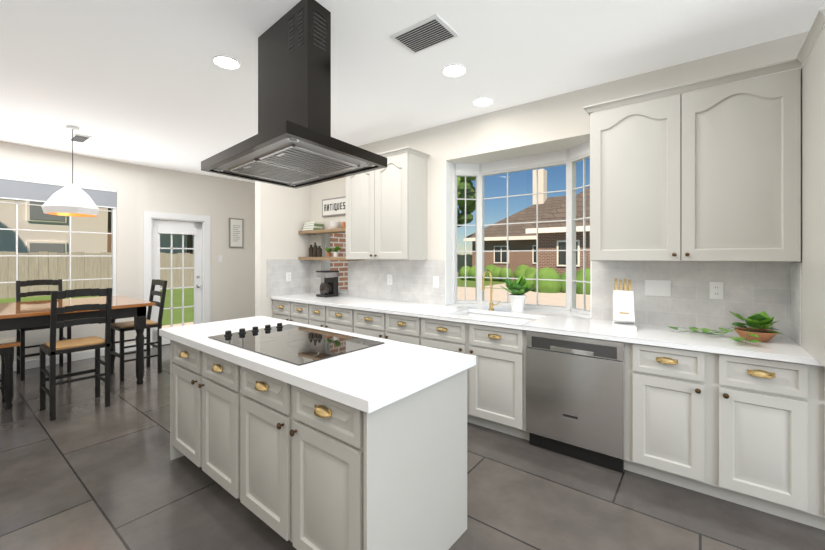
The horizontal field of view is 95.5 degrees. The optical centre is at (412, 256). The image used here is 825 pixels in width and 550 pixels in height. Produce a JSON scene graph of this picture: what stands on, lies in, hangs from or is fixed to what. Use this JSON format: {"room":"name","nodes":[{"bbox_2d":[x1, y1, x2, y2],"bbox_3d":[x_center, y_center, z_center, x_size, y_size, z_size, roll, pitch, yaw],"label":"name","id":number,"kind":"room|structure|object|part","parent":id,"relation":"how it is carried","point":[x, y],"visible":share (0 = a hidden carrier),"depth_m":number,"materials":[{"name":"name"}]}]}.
{"room":"kitchen","nodes":[
{"label":"kitchen","id":0,"kind":"room"},
{"bbox_2d":[0,141,135,364],"bbox_3d":[-5.625,0.005,3.889,0.380,2.850,4.637,0,0,37],"label":"wall","id":1,"kind":"structure","parent":0,"point":[23,161],"depth_m":5.30,"materials":[{"name":"paint"}]},
{"bbox_2d":[0,200,115,301],"bbox_3d":[-5.004,-0.180,4.744,0.202,1.664,2.055,0,0,37],"label":"nook window","id":2,"kind":"structure","parent":1,"relation":"in","point":[113,248],"depth_m":5.17,"materials":[{"name":"paint"}]},
{"bbox_2d":[0,175,116,207],"bbox_3d":[-4.975,-0.864,4.725,0.125,0.288,2.041,0,0,37],"label":"window shade","id":3,"kind":"object","parent":1,"relation":"attached to","point":[22,188],"visible":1,"depth_m":4.89,"materials":[{"name":"grey fabric"}]},
{"bbox_2d":[0,343,135,373],"bbox_3d":[-5.556,1.375,3.842,0.245,0.109,4.630,0,0,37],"label":"baseboard","id":4,"kind":"structure","parent":1,"relation":"attached to","point":[34,363],"depth_m":5.16,"materials":[{"name":"paint"}]},
{"bbox_2d":[136,165,212,334],"bbox_3d":[-3.936,0.005,6.221,0.150,2.850,1.112,0,0,41],"label":"wall","id":5,"kind":"structure","parent":0,"point":[167,190],"depth_m":6.08,"materials":[{"name":"paint"}]},
{"bbox_2d":[144,211,209,348],"bbox_3d":[-3.907,0.357,6.234,0.177,2.145,0.970,0,0,41],"label":"patio door","id":6,"kind":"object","parent":5,"relation":"attached to","point":[156,224],"visible":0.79,"depth_m":6.24,"materials":[{"name":"paint"}]},
{"bbox_2d":[213,176,254,321],"bbox_3d":[-3.248,0.005,7.027,0.190,2.850,1.016,0,0,37],"label":"wall","id":7,"kind":"structure","parent":0,"point":[234,284],"depth_m":6.87,"materials":[{"name":"paint"}]},
{"bbox_2d":[229,218,242,247],"bbox_3d":[-3.242,-0.440,6.898,0.032,0.540,0.261,0,0,37],"label":"picture frame","id":8,"kind":"object","parent":7,"relation":"attached to","point":[235,232],"visible":1,"depth_m":6.88,"materials":[{"name":"grey paper"}]},
{"bbox_2d":[255,181,309,317],"bbox_3d":[-1.536,0.005,5.407,0.120,2.850,1.490,0,0,37],"label":"wall","id":9,"kind":"structure","parent":0,"point":[282,215],"depth_m":4.95,"materials":[{"name":"paint"}]},
{"bbox_2d":[325,233,347,293],"bbox_3d":[-1.021,0.055,5.125,0.544,0.854,0.120,0,0,37],"label":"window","id":10,"kind":"structure","parent":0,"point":[327,245],"depth_m":5.28,"materials":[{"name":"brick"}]},
{"bbox_2d":[0,344,824,549],"bbox_3d":[-1.258,1.490,1.974,10.000,0.120,7.200,0,0,37],"label":"floor","id":11,"kind":"structure","parent":0,"point":[86,469],"depth_m":2.23,"materials":[{"name":"tile"}]},
{"bbox_2d":[0,337,20,408],"bbox_3d":[-4.151,1.120,3.330,0.400,0.620,0.890,0,0,37],"label":"bench","id":12,"kind":"object","parent":11,"relation":"on","point":[8,345],"visible":1,"depth_m":3.53,"materials":[{"name":"brown wood"}]},
{"bbox_2d":[16,279,70,380],"bbox_3d":[-4.578,0.859,4.647,0.483,1.142,0.440,0,0,37],"label":"chair","id":13,"kind":"object","parent":11,"relation":"on","point":[21,356],"visible":0.56,"depth_m":4.64,"materials":[{"name":"black paint"}]},
{"bbox_2d":[40,288,111,420],"bbox_3d":[-3.168,0.859,3.540,0.483,1.142,0.440,0,0,37],"label":"chair","id":14,"kind":"object","parent":11,"relation":"on","point":[52,348],"visible":1,"depth_m":3.47,"materials":[{"name":"black paint"}]},
{"bbox_2d":[0,295,154,383],"bbox_3d":[-4.045,0.973,3.829,1.280,0.915,2.050,0,0,37],"label":"dining table","id":15,"kind":"object","parent":11,"relation":"on","point":[22,315],"visible":0.75,"depth_m":4.04,"materials":[{"name":"brown wood"}]},
{"bbox_2d":[110,279,166,380],"bbox_3d":[-3.379,0.859,4.631,0.440,1.142,0.483,0,0,37],"label":"chair","id":16,"kind":"object","parent":11,"relation":"on","point":[121,327],"visible":0.88,"depth_m":4.62,"materials":[{"name":"black paint"}]},
{"bbox_2d":[270,297,305,323],"bbox_3d":[-1.358,0.992,4.903,0.766,0.878,0.633,0,0,37],"label":"base cabinet","id":17,"kind":"object","parent":11,"relation":"on","point":[294,311],"depth_m":4.67,"materials":[{"name":"paint"}]},
{"bbox_2d":[306,301,321,326],"bbox_3d":[-0.933,0.992,4.577,0.305,0.878,0.633,0,0,37],"label":"base cabinet","id":18,"kind":"object","parent":11,"relation":"on","point":[313,313],"depth_m":4.39,"materials":[{"name":"paint"}]},
{"bbox_2d":[163,336,468,549],"bbox_3d":[-0.721,0.997,2.298,1.980,0.866,0.764,0,0,39],"label":"kitchen island","id":19,"kind":"object","parent":11,"relation":"on","point":[300,436],"depth_m":1.74,"materials":[{"name":"paint"}]},
{"bbox_2d":[159,316,475,415],"bbox_3d":[-0.743,0.540,2.322,2.136,0.050,0.780,0,0,39],"label":"island countertop","id":20,"kind":"structure","parent":19,"relation":"on","point":[374,379],"depth_m":1.77,"materials":[{"name":"white stone"}]},
{"bbox_2d":[207,320,386,363],"bbox_3d":[-0.736,0.496,2.310,0.990,0.037,0.590,0,0,39],"label":"cooktop","id":21,"kind":"object","parent":20,"relation":"in","point":[293,342],"depth_m":2.28,"materials":[{"name":"black glass"}]},
{"bbox_2d":[322,305,349,331],"bbox_3d":[-0.635,0.992,4.348,0.447,0.878,0.633,0,0,37],"label":"base cabinet","id":22,"kind":"object","parent":11,"relation":"on","point":[335,317],"depth_m":4.15,"materials":[{"name":"paint"}]},
{"bbox_2d":[350,309,417,344],"bbox_3d":[-0.107,0.992,3.943,0.885,0.878,0.633,0,0,37],"label":"base cabinet","id":23,"kind":"object","parent":11,"relation":"on","point":[401,327],"depth_m":3.72,"materials":[{"name":"paint"}]},
{"bbox_2d":[418,317,525,439],"bbox_3d":[0.636,0.992,3.373,0.988,0.878,0.633,0,0,37],"label":"base cabinet","id":24,"kind":"object","parent":11,"relation":"on","point":[496,385],"depth_m":3.03,"materials":[{"name":"paint"}]},
{"bbox_2d":[526,329,629,472],"bbox_3d":[1.298,0.992,2.865,0.680,0.878,0.633,0,0,37],"label":"dishwasher","id":25,"kind":"object","parent":11,"relation":"on","point":[578,388],"depth_m":2.60,"materials":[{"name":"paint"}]},
{"bbox_2d":[630,341,713,496],"bbox_3d":[1.737,0.992,2.528,0.427,0.878,0.633,0,0,37],"label":"base cabinet","id":26,"kind":"object","parent":11,"relation":"on","point":[672,388],"depth_m":2.29,"materials":[{"name":"paint"}]},
{"bbox_2d":[714,353,821,528],"bbox_3d":[2.072,0.992,2.271,0.418,0.878,0.633,0,0,37],"label":"base cabinet","id":27,"kind":"object","parent":11,"relation":"on","point":[724,417],"depth_m":2.03,"materials":[{"name":"paint"}]},
{"bbox_2d":[278,293,821,364],"bbox_3d":[0.599,0.532,3.404,5.700,0.036,0.636,0,0,37],"label":"countertop","id":28,"kind":"structure","parent":27,"relation":"on","point":[784,348],"depth_m":2.70,"materials":[{"name":"white stone"}]},
{"bbox_2d":[316,270,338,297],"bbox_3d":[-1.104,0.346,4.890,0.216,0.335,0.217,0,0,37],"label":"coffee maker","id":29,"kind":"object","parent":28,"relation":"on","point":[329,286],"visible":1,"depth_m":4.84,"materials":[{"name":"black plastic"}]},
{"bbox_2d":[482,270,499,310],"bbox_3d":[0.740,0.316,3.539,0.124,0.396,0.214,0,0,37],"label":"faucet","id":30,"kind":"object","parent":28,"relation":"on","point":[491,305],"visible":1,"depth_m":3.60,"materials":[{"name":"gold metal"}]},
{"bbox_2d":[462,313,533,320],"bbox_3d":[0.725,0.644,3.326,0.784,0.211,0.444,0,0,37],"label":"sink","id":31,"kind":"object","parent":28,"relation":"in","point":[501,316],"depth_m":3.51,"materials":[{"name":"white ceramic"}]},
{"bbox_2d":[612,278,636,330],"bbox_3d":[1.553,0.338,2.758,0.140,0.352,0.288,0,0,25],"label":"knife block","id":32,"kind":"object","parent":28,"relation":"on","point":[623,311],"visible":1,"depth_m":2.74,"materials":[{"name":"white plastic"}]},
{"bbox_2d":[668,311,782,343],"bbox_3d":[1.960,0.426,2.377,0.576,0.175,0.440,0,0,37],"label":"pothos plant","id":33,"kind":"object","parent":28,"relation":"on","point":[762,322],"visible":1,"depth_m":2.29,"materials":[{"name":"green plant"}]},
{"bbox_2d":[822,365,824,529],"bbox_3d":[2.424,0.992,2.001,0.470,0.878,0.633,0,0,37],"label":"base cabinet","id":34,"kind":"object","parent":11,"relation":"on","point":[823,368],"depth_m":1.91,"materials":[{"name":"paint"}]},
{"bbox_2d":[0,0,824,182],"bbox_3d":[-1.258,-1.480,1.974,10.000,0.120,7.200,0,0,37],"label":"ceiling","id":35,"kind":"structure","parent":0,"point":[150,83],"depth_m":2.68,"materials":[{"name":"paint"}]},
{"bbox_2d":[41,125,98,216],"bbox_3d":[-3.704,-0.940,4.090,0.466,0.959,0.478,0,0,37],"label":"pendant lamp","id":36,"kind":"object","parent":35,"relation":"hanging from","point":[74,200],"visible":1,"depth_m":3.99,"materials":[{"name":"white"}]},
{"bbox_2d":[67,133,91,142],"bbox_3d":[-3.969,-1.413,4.470,0.360,0.013,0.160,0,0,37],"label":"ceiling vent","id":37,"kind":"object","parent":35,"relation":"in","point":[80,138],"visible":1,"depth_m":4.45,"materials":[{"name":"white plastic"}]},
{"bbox_2d":[213,55,239,68],"bbox_3d":[-1.350,-1.414,2.725,0.180,0.012,0.180,0,0,37],"label":"recessed light","id":38,"kind":"object","parent":35,"relation":"in","point":[225,61],"visible":0.94,"depth_m":2.71,"materials":[{"name":"white plastic"}]},
{"bbox_2d":[201,0,386,188],"bbox_3d":[-0.737,-0.979,2.299,1.115,0.878,0.834,0,0,37],"label":"range hood","id":39,"kind":"object","parent":35,"relation":"attached to","point":[293,143],"visible":1,"depth_m":2.13,"materials":[{"name":"black metal"}]},
{"bbox_2d":[390,14,458,54],"bbox_3d":[0.076,-1.413,2.399,0.360,0.013,0.260,0,0,37],"label":"ceiling vent","id":40,"kind":"object","parent":35,"relation":"in","point":[427,33],"visible":1,"depth_m":2.38,"materials":[{"name":"white plastic"}]},
{"bbox_2d":[442,64,465,76],"bbox_3d":[0.317,-1.414,2.845,0.180,0.012,0.180,0,0,37],"label":"recessed light","id":41,"kind":"object","parent":35,"relation":"in","point":[452,70],"visible":0.98,"depth_m":2.83,"materials":[{"name":"white plastic"}]},
{"bbox_2d":[473,97,492,105],"bbox_3d":[0.642,-1.414,3.415,0.180,0.012,0.180,0,0,37],"label":"recessed light","id":42,"kind":"object","parent":35,"relation":"in","point":[483,101],"visible":0.98,"depth_m":3.40,"materials":[{"name":"white plastic"}]},
{"bbox_2d":[457,139,589,163],"bbox_3d":[1.098,-0.185,3.793,1.565,2.130,0.285,0,0,37],"label":"wall","id":43,"kind":"structure","parent":0,"point":[548,149],"depth_m":3.73,"materials":[{"name":"paint"}]},
{"bbox_2d":[446,304,589,318],"bbox_3d":[1.025,0.534,3.697,1.419,0.039,0.383,0,0,37],"label":"sill","id":44,"kind":"structure","parent":43,"relation":"attached to","point":[562,313],"depth_m":3.61,"materials":[{"name":"stone"}]},
{"bbox_2d":[499,275,534,310],"bbox_3d":[1.024,0.340,3.627,0.289,0.348,0.332,0,0,37],"label":"potted plant","id":45,"kind":"object","parent":44,"relation":"on","point":[518,289],"visible":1,"depth_m":3.57,"materials":[{"name":"green plant"}]},
{"bbox_2d":[445,140,591,318],"bbox_3d":[1.047,-0.258,3.730,1.522,1.549,0.427,0,0,37],"label":"window bay","id":46,"kind":"object","parent":43,"relation":"attached to","point":[569,158],"visible":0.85,"depth_m":3.93,"materials":[{"name":"white wood"}]},
{"bbox_2d":[310,27,823,336],"bbox_3d":[1.392,0.005,3.293,7.100,2.850,0.150,0,0,37],"label":"wall","id":47,"kind":"structure","parent":0,"point":[557,119],"depth_m":3.49,"materials":[{"name":"paint"}]},
{"bbox_2d":[299,222,345,234],"bbox_3d":[-1.093,-0.380,4.968,1.093,0.132,0.201,0,0,37],"label":"shelf","id":48,"kind":"object","parent":47,"relation":"attached to","point":[325,231],"depth_m":4.90,"materials":[{"name":"brown wood"}]},
{"bbox_2d":[302,222,323,230],"bbox_3d":[-1.374,-0.420,5.182,0.251,0.118,0.170,0,0,37],"label":"books","id":49,"kind":"object","parent":48,"relation":"on","point":[313,226],"visible":0.94,"depth_m":5.11,"materials":[{"name":"green paper"}]},
{"bbox_2d":[329,221,339,228],"bbox_3d":[-1.018,-0.410,4.915,0.140,0.099,0.138,0,0,37],"label":"bowls","id":50,"kind":"object","parent":48,"relation":"on","point":[334,224],"visible":0.9,"depth_m":4.86,"materials":[{"name":"white ceramic"}]},
{"bbox_3d":[-0.872,-0.404,4.810,0.080,0.085,0.080,0,0,37],"label":"mug shelf","id":51,"kind":"part","parent":48,"relation":"part of","materials":[{"name":"orange ceramic"}]},
{"bbox_2d":[299,247,358,260],"bbox_3d":[-1.093,-0.044,4.968,1.093,0.179,0.201,0,0,37],"label":"shelf","id":52,"kind":"object","parent":47,"relation":"attached to","point":[322,258],"depth_m":4.96,"materials":[{"name":"brown wood"}]},
{"bbox_2d":[311,242,315,256],"bbox_3d":[-1.340,-0.101,5.169,0.060,0.200,0.059,0,0,37],"label":"jar","id":53,"kind":"object","parent":52,"relation":"on","point":[312,248],"depth_m":5.16,"materials":[{"name":"brown glass"}]},
{"bbox_2d":[315,245,321,256],"bbox_3d":[-1.269,-0.076,5.115,0.072,0.150,0.070,0,0,37],"label":"jar","id":54,"kind":"object","parent":52,"relation":"on","point":[315,251],"depth_m":5.10,"materials":[{"name":"brown glass"}]},
{"bbox_3d":[-1.117,-0.067,5.007,0.102,0.132,0.163,0,0,37],"label":"plant shelf","id":55,"kind":"part","parent":52,"relation":"part of","materials":[{"name":"green plant"}]},
{"bbox_2d":[332,246,340,256],"bbox_3d":[-1.001,-0.077,4.904,0.165,0.151,0.095,0,0,37],"label":"potted plant","id":56,"kind":"object","parent":52,"relation":"on","point":[336,249],"visible":1,"depth_m":4.88,"materials":[{"name":"green plant"}]},
{"bbox_2d":[322,196,345,216],"bbox_3d":[-1.026,-0.675,5.037,0.560,0.240,0.026,0,0,37],"label":"sign","id":57,"kind":"object","parent":47,"relation":"attached to","point":[334,206],"visible":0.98,"depth_m":5.04,"materials":[{"name":"white wood"}]},
{"bbox_2d":[330,233,347,288],"bbox_3d":[-1.140,-0.020,5.782,0.048,3.500,0.713,0,0,37],"label":"brick","id":58,"kind":"object","parent":47,"relation":"attached to","point":[342,267],"depth_m":5.78,"materials":[{"name":"red brick"}]},
{"bbox_2d":[346,147,429,259],"bbox_3d":[-0.326,-0.547,4.273,1.006,1.154,0.379,0,0,37],"label":"upper cabinet","id":59,"kind":"object","parent":47,"relation":"attached to","point":[386,213],"visible":0.79,"depth_m":4.05,"materials":[{"name":"paint"}]},
{"bbox_2d":[267,259,789,336],"bbox_3d":[0.269,0.272,3.628,4.908,0.484,0.684,0,0,37],"label":"tile backsplash","id":60,"kind":"structure","parent":47,"relation":"attached to","point":[750,289],"depth_m":2.87,"materials":[{"name":"white tile"}]},
{"bbox_2d":[286,272,290,280],"bbox_3d":[-1.682,0.270,5.097,0.008,0.120,0.075,0,0,37],"label":"electrical outlet","id":61,"kind":"object","parent":60,"relation":"attached to","point":[288,276],"visible":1,"depth_m":5.09,"materials":[{"name":"white plastic"}]},
{"bbox_2d":[387,275,391,284],"bbox_3d":[-0.272,0.270,4.459,0.075,0.120,0.008,0,0,37],"label":"electrical outlet","id":62,"kind":"object","parent":60,"relation":"attached to","point":[389,279],"visible":1,"depth_m":4.46,"materials":[{"name":"white plastic"}]},
{"bbox_2d":[433,276,438,287],"bbox_3d":[0.252,0.270,4.058,0.075,0.120,0.008,0,0,37],"label":"electrical outlet","id":63,"kind":"object","parent":60,"relation":"attached to","point":[436,281],"visible":1,"depth_m":4.05,"materials":[{"name":"white plastic"}]},
{"bbox_2d":[645,280,670,296],"bbox_3d":[1.851,0.235,2.831,0.165,0.120,0.008,0,0,37],"label":"light switch","id":64,"kind":"object","parent":60,"relation":"attached to","point":[657,287],"visible":1,"depth_m":2.83,"materials":[{"name":"white plastic"}]},
{"bbox_2d":[710,282,722,299],"bbox_3d":[2.124,0.235,2.621,0.075,0.120,0.008,0,0,37],"label":"electrical outlet","id":65,"kind":"object","parent":60,"relation":"attached to","point":[716,290],"visible":1,"depth_m":2.62,"materials":[{"name":"white plastic"}]},
{"bbox_2d":[583,58,801,261],"bbox_3d":[1.850,-0.547,2.603,1.152,1.154,0.379,0,0,37],"label":"upper cabinet","id":66,"kind":"object","parent":47,"relation":"attached to","point":[712,174],"visible":1,"depth_m":2.40,"materials":[{"name":"paint"}]},
{"bbox_2d":[790,7,824,366],"bbox_3d":[2.445,-0.305,1.809,0.823,1.638,0.914,0,0,37],"label":"wall","id":67,"kind":"structure","parent":0,"point":[807,303],"depth_m":1.94,"materials":[{"name":"paint"}]},
{"label":"outside","id":68,"kind":"structure","parent":0,"visible":0},
{"bbox_2d":[0,278,560,325],"bbox_3d":[1.659,1.700,14.483,105.000,0.260,115.000,0,0,37],"label":"ground","id":69,"kind":"structure","parent":68,"point":[188,301],"depth_m":13.85,"materials":[{"name":"green plant"}]},
{"bbox_2d":[0,251,193,298],"bbox_3d":[-13.036,0.755,17.565,0.070,1.950,40.000,0,0,37],"label":"fence","id":70,"kind":"object","parent":69,"relation":"on","point":[96,269],"depth_m":15.72,"materials":[{"name":"brown wood"}]},
{"bbox_2d":[0,198,193,280],"bbox_3d":[-27.371,-2.620,21.002,12.000,8.700,25.000,0,0,37],"label":"house","id":71,"kind":"structure","parent":69,"relation":"on","point":[37,221],"depth_m":21.13,"materials":[{"name":"white"}]},
{"bbox_2d":[107,208,110,251],"bbox_3d":[-15.748,-4.408,20.108,7.682,12.276,7.044,0,0,37],"label":"tree","id":72,"kind":"object","parent":69,"relation":"on","point":[109,235],"depth_m":19.52,"materials":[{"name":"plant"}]},
{"bbox_2d":[187,234,192,253],"bbox_3d":[-14.734,-3.197,25.363,5.304,9.855,5.350,0,0,37],"label":"tree","id":73,"kind":"object","parent":69,"relation":"on","point":[189,242],"depth_m":25.34,"materials":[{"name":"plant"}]},
{"bbox_2d":[162,283,589,327],"bbox_3d":[1.263,1.630,14.787,18.000,0.200,23.000,0,0,37],"label":"paving","id":74,"kind":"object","parent":69,"relation":"on","point":[552,299],"depth_m":14.17,"materials":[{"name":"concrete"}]},
{"bbox_2d":[457,254,471,276],"bbox_3d":[2.164,0.755,31.156,7.500,1.950,0.070,0,0,37],"label":"fence","id":75,"kind":"object","parent":69,"relation":"on","point":[460,261],"depth_m":29.74,"materials":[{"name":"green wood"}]},
{"bbox_2d":[457,176,475,227],"bbox_3d":[2.701,-3.504,26.610,5.331,10.469,5.058,0,0,37],"label":"tree","id":76,"kind":"object","parent":69,"relation":"on","point":[471,191],"depth_m":25.42,"materials":[{"name":"green plant"}]},
{"bbox_2d":[459,264,589,294],"bbox_3d":[6.247,1.130,19.990,11.730,1.394,7.301,0,0,37],"label":"hedge","id":77,"kind":"object","parent":69,"relation":"on","point":[526,271],"depth_m":16.21,"materials":[{"name":"green plant"}]},
{"bbox_2d":[463,169,589,279],"bbox_3d":[10.153,-2.370,24.320,13.500,8.200,16.050,0,0,37],"label":"house","id":78,"kind":"structure","parent":69,"relation":"on","point":[522,237],"depth_m":24.54,"materials":[{"name":"brown brick"}]}
]}

